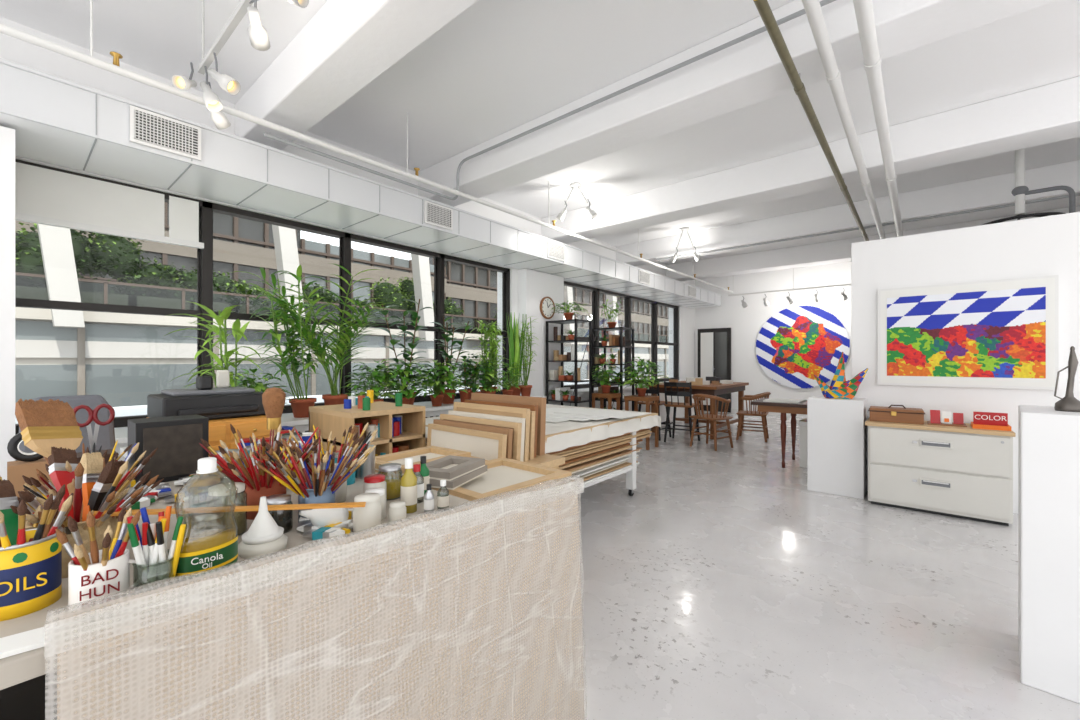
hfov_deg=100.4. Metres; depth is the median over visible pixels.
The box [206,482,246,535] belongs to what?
glass jar
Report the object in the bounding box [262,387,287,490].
brush
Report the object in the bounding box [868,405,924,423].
box
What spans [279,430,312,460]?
pots
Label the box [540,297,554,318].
wall clock
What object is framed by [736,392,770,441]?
wooden armchair
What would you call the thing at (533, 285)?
pilaster
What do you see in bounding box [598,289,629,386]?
window
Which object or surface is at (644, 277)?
air vent grille
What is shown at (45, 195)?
window
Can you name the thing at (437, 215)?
air vent grille
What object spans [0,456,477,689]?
worktable
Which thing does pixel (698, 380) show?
clutter
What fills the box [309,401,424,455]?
shelf
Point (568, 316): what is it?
ivy
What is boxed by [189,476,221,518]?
glass jar
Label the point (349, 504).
ruler
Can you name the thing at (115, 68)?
pipe
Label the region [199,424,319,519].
can
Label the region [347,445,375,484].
pots
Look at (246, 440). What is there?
pots
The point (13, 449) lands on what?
tape roll
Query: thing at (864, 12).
pipe
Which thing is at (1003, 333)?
framed abstract painting
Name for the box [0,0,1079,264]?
ceiling
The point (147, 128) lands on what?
air vent grille
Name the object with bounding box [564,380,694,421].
window ledge
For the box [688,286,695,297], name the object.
air vent grille
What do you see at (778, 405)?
side table
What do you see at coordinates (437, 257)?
window
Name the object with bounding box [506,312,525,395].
snake plant
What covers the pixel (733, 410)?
baseboard
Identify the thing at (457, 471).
tray
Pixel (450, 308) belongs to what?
shrub
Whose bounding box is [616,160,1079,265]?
ceiling beam
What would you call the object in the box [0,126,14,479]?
wall
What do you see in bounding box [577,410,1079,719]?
floor
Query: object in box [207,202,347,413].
window
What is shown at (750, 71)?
ceiling beam
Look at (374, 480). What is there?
plastic tub
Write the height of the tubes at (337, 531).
0.025 m
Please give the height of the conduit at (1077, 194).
0.040 m
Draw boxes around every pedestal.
[807,396,866,498]
[1018,405,1079,703]
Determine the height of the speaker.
0.230 m
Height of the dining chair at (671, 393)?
0.965 m
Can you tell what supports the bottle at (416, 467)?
on the worktable
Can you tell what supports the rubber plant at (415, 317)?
on the window ledge at (301, 425)
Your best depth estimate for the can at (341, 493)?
1.47 m
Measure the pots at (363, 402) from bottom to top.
0.089 m
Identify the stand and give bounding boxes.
[592,392,620,409]
[624,395,658,449]
[927,410,966,426]
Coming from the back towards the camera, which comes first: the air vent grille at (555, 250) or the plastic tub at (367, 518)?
the air vent grille at (555, 250)
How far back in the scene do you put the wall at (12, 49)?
3.85 m
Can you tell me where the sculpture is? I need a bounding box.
[814,352,867,398]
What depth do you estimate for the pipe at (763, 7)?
2.90 m
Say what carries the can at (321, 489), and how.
on the worktable
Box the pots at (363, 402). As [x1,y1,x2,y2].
[344,390,401,410]
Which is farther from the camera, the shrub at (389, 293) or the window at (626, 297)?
the shrub at (389, 293)
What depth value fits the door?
11.35 m
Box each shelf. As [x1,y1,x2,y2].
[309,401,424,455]
[546,319,591,407]
[592,327,633,410]
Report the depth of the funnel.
1.06 m
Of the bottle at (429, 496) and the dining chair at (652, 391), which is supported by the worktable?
the bottle at (429, 496)
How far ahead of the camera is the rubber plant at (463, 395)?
5.16 m
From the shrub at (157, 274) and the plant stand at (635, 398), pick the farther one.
the shrub at (157, 274)
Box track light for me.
[171,0,308,128]
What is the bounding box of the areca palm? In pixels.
[229,263,397,404]
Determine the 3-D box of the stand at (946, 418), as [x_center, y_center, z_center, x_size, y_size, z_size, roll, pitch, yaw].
[3.524,0.498,3.902,0.250,0.124,0.210,0,0,40]
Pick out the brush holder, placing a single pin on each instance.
(95, 576)
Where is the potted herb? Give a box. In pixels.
[230,369,292,408]
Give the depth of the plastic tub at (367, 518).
1.19 m
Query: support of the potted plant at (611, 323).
on the storage shelf at (615, 341)
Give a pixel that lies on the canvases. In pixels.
(487, 426)
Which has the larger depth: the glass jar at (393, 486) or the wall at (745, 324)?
the wall at (745, 324)
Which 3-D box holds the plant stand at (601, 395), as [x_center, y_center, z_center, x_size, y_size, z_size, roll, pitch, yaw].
[0.992,0.900,6.793,0.350,0.800,0.300,0,0,40]
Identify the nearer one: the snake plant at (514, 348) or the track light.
the track light
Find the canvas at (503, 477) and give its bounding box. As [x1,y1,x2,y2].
[432,457,571,502]
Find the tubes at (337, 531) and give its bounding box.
[297,508,352,541]
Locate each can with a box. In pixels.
[22,440,157,501]
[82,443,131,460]
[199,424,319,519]
[252,429,375,521]
[275,423,377,502]
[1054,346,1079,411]
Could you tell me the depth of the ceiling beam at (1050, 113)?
4.44 m
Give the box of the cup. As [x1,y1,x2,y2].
[127,506,185,594]
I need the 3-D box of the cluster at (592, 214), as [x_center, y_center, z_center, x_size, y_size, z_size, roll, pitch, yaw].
[0.460,-1.978,5.661,0.477,0.443,0.289,0,0,40]
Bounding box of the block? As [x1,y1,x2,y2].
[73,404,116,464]
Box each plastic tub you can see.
[353,493,380,533]
[363,474,385,494]
[365,488,385,519]
[389,501,405,524]
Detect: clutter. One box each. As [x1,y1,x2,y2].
[281,426,292,430]
[669,377,732,384]
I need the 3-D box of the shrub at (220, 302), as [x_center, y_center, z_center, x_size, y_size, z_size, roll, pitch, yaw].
[-9.102,-1.829,12.388,1.115,1.322,1.745,0,0,43]
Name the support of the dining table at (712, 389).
on the floor
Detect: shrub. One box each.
[15,222,48,299]
[23,223,149,305]
[108,256,196,309]
[175,266,245,312]
[222,279,269,314]
[302,282,338,319]
[329,297,376,321]
[366,277,415,324]
[433,296,465,328]
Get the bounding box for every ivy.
[339,359,405,401]
[495,362,525,394]
[550,300,587,319]
[592,361,621,392]
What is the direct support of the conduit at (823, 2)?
attached to the ceiling
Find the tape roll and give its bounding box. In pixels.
[7,432,43,461]
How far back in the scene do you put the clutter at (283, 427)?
2.69 m
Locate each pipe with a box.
[0,0,732,292]
[753,0,868,240]
[802,0,885,238]
[853,0,902,236]
[983,148,1074,224]
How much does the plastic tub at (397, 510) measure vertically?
0.058 m
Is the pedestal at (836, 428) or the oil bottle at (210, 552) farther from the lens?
the pedestal at (836, 428)
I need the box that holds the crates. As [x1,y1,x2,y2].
[0,670,56,719]
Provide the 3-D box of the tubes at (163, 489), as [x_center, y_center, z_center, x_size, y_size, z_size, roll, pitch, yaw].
[-1.202,0.448,1.668,0.522,0.025,0.988,0,0,40]
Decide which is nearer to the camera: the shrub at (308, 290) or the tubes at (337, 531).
the tubes at (337, 531)
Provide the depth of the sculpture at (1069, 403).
1.84 m
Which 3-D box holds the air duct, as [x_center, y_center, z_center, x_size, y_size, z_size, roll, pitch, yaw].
[0.039,-1.462,6.413,0.745,0.285,12.850,0,0,40]
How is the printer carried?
on the drawer box at (219, 429)
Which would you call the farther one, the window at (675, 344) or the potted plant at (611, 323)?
the window at (675, 344)
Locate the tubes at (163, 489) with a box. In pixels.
[128,473,225,509]
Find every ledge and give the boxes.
[15,378,641,423]
[114,395,545,460]
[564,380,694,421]
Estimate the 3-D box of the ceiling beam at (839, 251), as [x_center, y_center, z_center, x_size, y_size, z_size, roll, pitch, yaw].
[6.370,-2.025,7.775,8.700,0.350,0.400,0,0,40]
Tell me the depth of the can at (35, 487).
1.12 m
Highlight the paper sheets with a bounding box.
[546,407,644,422]
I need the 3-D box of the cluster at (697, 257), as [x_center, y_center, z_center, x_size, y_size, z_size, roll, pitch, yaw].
[2.431,-1.918,7.530,0.477,0.563,0.289,0,0,40]
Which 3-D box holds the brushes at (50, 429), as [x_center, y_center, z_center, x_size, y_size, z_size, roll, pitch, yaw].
[-1.079,0.276,1.011,0.333,0.368,0.298,0,0,-1]
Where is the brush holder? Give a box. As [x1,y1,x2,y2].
[56,506,139,611]
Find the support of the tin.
on the worktable
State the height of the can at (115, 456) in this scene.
0.205 m
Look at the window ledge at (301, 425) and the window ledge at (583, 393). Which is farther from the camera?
the window ledge at (583, 393)
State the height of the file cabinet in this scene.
0.740 m
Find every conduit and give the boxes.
[264,0,835,199]
[656,193,1079,260]
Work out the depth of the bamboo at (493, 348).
5.68 m
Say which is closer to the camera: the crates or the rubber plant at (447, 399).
the crates
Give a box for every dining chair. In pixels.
[635,380,671,440]
[664,381,699,444]
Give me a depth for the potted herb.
3.62 m
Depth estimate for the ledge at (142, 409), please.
5.21 m
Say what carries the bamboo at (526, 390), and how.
on the window ledge at (301, 425)
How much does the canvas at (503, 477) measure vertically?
0.060 m
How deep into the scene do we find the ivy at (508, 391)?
5.76 m
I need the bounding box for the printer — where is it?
[147,370,265,419]
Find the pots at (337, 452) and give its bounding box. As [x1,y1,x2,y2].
[332,450,338,462]
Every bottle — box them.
[174,457,237,582]
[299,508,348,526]
[401,458,416,513]
[413,464,423,502]
[417,456,428,494]
[424,484,433,513]
[437,480,448,511]
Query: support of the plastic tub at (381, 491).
on the worktable
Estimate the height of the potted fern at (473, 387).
0.577 m
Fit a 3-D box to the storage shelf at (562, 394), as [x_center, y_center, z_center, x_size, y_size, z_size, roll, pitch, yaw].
[0.399,0.360,6.693,0.595,1.880,0.457,0,0,40]
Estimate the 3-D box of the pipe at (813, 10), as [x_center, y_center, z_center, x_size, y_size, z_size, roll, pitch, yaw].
[2.606,-1.961,3.722,0.074,0.475,14.050,0,0,40]
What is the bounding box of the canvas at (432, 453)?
[375,446,477,478]
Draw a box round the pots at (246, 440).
[239,437,269,468]
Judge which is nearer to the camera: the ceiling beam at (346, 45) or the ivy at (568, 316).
the ceiling beam at (346, 45)
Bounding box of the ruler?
[86,502,365,516]
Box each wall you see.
[0,17,694,460]
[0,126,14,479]
[695,262,850,417]
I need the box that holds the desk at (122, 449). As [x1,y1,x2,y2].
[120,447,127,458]
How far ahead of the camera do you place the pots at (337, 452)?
1.65 m
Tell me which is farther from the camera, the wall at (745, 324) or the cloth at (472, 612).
the wall at (745, 324)
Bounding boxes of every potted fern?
[375,361,434,403]
[407,360,467,405]
[451,354,502,399]
[474,366,507,393]
[615,357,669,395]
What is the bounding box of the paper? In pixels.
[0,623,56,658]
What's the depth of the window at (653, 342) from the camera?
10.15 m
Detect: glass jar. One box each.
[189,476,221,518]
[190,512,224,536]
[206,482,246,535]
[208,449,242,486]
[266,494,292,532]
[378,463,401,499]
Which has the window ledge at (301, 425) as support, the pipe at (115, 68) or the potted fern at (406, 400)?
the potted fern at (406, 400)
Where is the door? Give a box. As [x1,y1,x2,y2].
[698,328,730,412]
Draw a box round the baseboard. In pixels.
[697,407,746,412]
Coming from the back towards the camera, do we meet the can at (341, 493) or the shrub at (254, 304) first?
the shrub at (254, 304)
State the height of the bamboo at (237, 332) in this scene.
0.886 m
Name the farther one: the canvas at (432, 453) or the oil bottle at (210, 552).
the canvas at (432, 453)
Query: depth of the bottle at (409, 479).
1.35 m
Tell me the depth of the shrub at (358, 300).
15.32 m
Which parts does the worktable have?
wooden slat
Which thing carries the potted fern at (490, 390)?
on the window ledge at (301, 425)
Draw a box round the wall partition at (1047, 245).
[851,212,1079,513]
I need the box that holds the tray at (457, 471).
[412,455,486,489]
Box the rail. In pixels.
[728,268,850,307]
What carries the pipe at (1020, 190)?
attached to the ceiling
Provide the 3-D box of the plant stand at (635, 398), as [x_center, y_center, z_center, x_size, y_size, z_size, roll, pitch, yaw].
[1.522,0.920,6.731,0.400,0.760,0.350,0,0,40]
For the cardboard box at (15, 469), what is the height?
0.130 m
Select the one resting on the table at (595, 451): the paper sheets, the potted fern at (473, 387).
the paper sheets
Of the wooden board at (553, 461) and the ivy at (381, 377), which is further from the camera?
the ivy at (381, 377)
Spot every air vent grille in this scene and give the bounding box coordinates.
[130,105,200,160]
[424,200,452,229]
[547,240,564,261]
[639,269,649,284]
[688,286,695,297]
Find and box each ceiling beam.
[235,0,477,149]
[418,0,1054,206]
[541,76,1079,243]
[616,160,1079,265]
[666,206,1079,280]
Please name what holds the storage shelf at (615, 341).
on the floor
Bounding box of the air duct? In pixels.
[0,58,720,307]
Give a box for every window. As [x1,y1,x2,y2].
[15,159,206,434]
[15,202,668,406]
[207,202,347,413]
[348,233,441,402]
[442,254,509,398]
[564,281,597,388]
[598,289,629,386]
[630,296,656,380]
[657,302,678,381]
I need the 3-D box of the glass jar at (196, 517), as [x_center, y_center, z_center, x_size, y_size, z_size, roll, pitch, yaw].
[-0.793,0.411,1.076,0.068,0.098,0.067,0,0,40]
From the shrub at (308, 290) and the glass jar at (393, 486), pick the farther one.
the shrub at (308, 290)
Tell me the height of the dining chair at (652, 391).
0.984 m
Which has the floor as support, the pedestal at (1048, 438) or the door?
the pedestal at (1048, 438)
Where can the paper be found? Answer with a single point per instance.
(11, 645)
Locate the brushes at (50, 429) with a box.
[10,399,163,577]
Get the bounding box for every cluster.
[556,182,596,220]
[669,227,700,262]
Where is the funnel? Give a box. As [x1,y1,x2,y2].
[238,496,287,558]
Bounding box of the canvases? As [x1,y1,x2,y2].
[427,393,545,461]
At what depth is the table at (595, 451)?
3.87 m
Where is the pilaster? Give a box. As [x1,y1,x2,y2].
[518,269,563,404]
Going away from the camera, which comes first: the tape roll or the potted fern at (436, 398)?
the tape roll
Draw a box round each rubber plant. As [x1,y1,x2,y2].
[377,299,432,404]
[431,316,474,403]
[456,356,480,402]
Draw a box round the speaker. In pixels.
[128,414,208,485]
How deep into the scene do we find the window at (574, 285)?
8.29 m
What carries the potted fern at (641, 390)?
on the plant stand at (635, 398)
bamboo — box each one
[164,301,271,391]
[250,265,332,417]
[472,320,505,393]
[517,314,538,396]
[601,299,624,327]
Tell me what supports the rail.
hanging from the ceiling
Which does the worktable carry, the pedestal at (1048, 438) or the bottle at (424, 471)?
the bottle at (424, 471)
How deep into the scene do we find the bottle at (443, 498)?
1.38 m
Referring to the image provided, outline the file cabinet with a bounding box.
[865,417,1015,525]
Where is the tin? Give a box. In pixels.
[0,477,73,620]
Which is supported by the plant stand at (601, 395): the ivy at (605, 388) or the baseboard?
the ivy at (605, 388)
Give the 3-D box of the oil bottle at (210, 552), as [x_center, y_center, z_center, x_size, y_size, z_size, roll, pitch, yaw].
[-0.708,0.335,0.955,0.096,0.250,0.114,0,0,-11]
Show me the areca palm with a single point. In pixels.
(334, 398)
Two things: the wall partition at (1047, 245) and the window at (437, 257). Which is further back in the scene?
the window at (437, 257)
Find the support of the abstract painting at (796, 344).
attached to the wall at (745, 324)
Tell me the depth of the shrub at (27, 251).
9.62 m
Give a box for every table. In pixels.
[425,404,660,495]
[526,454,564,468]
[648,381,748,438]
[751,398,806,467]
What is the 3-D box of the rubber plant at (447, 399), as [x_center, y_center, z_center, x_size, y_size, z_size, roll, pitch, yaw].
[-0.995,0.010,5.122,0.419,0.979,0.612,0,0,40]
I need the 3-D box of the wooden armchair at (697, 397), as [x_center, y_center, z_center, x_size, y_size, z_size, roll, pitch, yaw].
[2.541,0.899,6.705,0.492,0.808,0.552,0,0,-36]
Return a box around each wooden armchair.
[689,394,733,450]
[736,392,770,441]
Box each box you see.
[7,458,54,497]
[147,415,277,451]
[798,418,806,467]
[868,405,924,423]
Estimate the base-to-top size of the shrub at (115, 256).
2.097 m
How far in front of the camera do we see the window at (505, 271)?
6.39 m
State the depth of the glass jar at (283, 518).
1.20 m
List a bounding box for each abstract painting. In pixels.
[755,305,850,388]
[878,275,1058,389]
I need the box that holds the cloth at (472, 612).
[44,477,586,719]

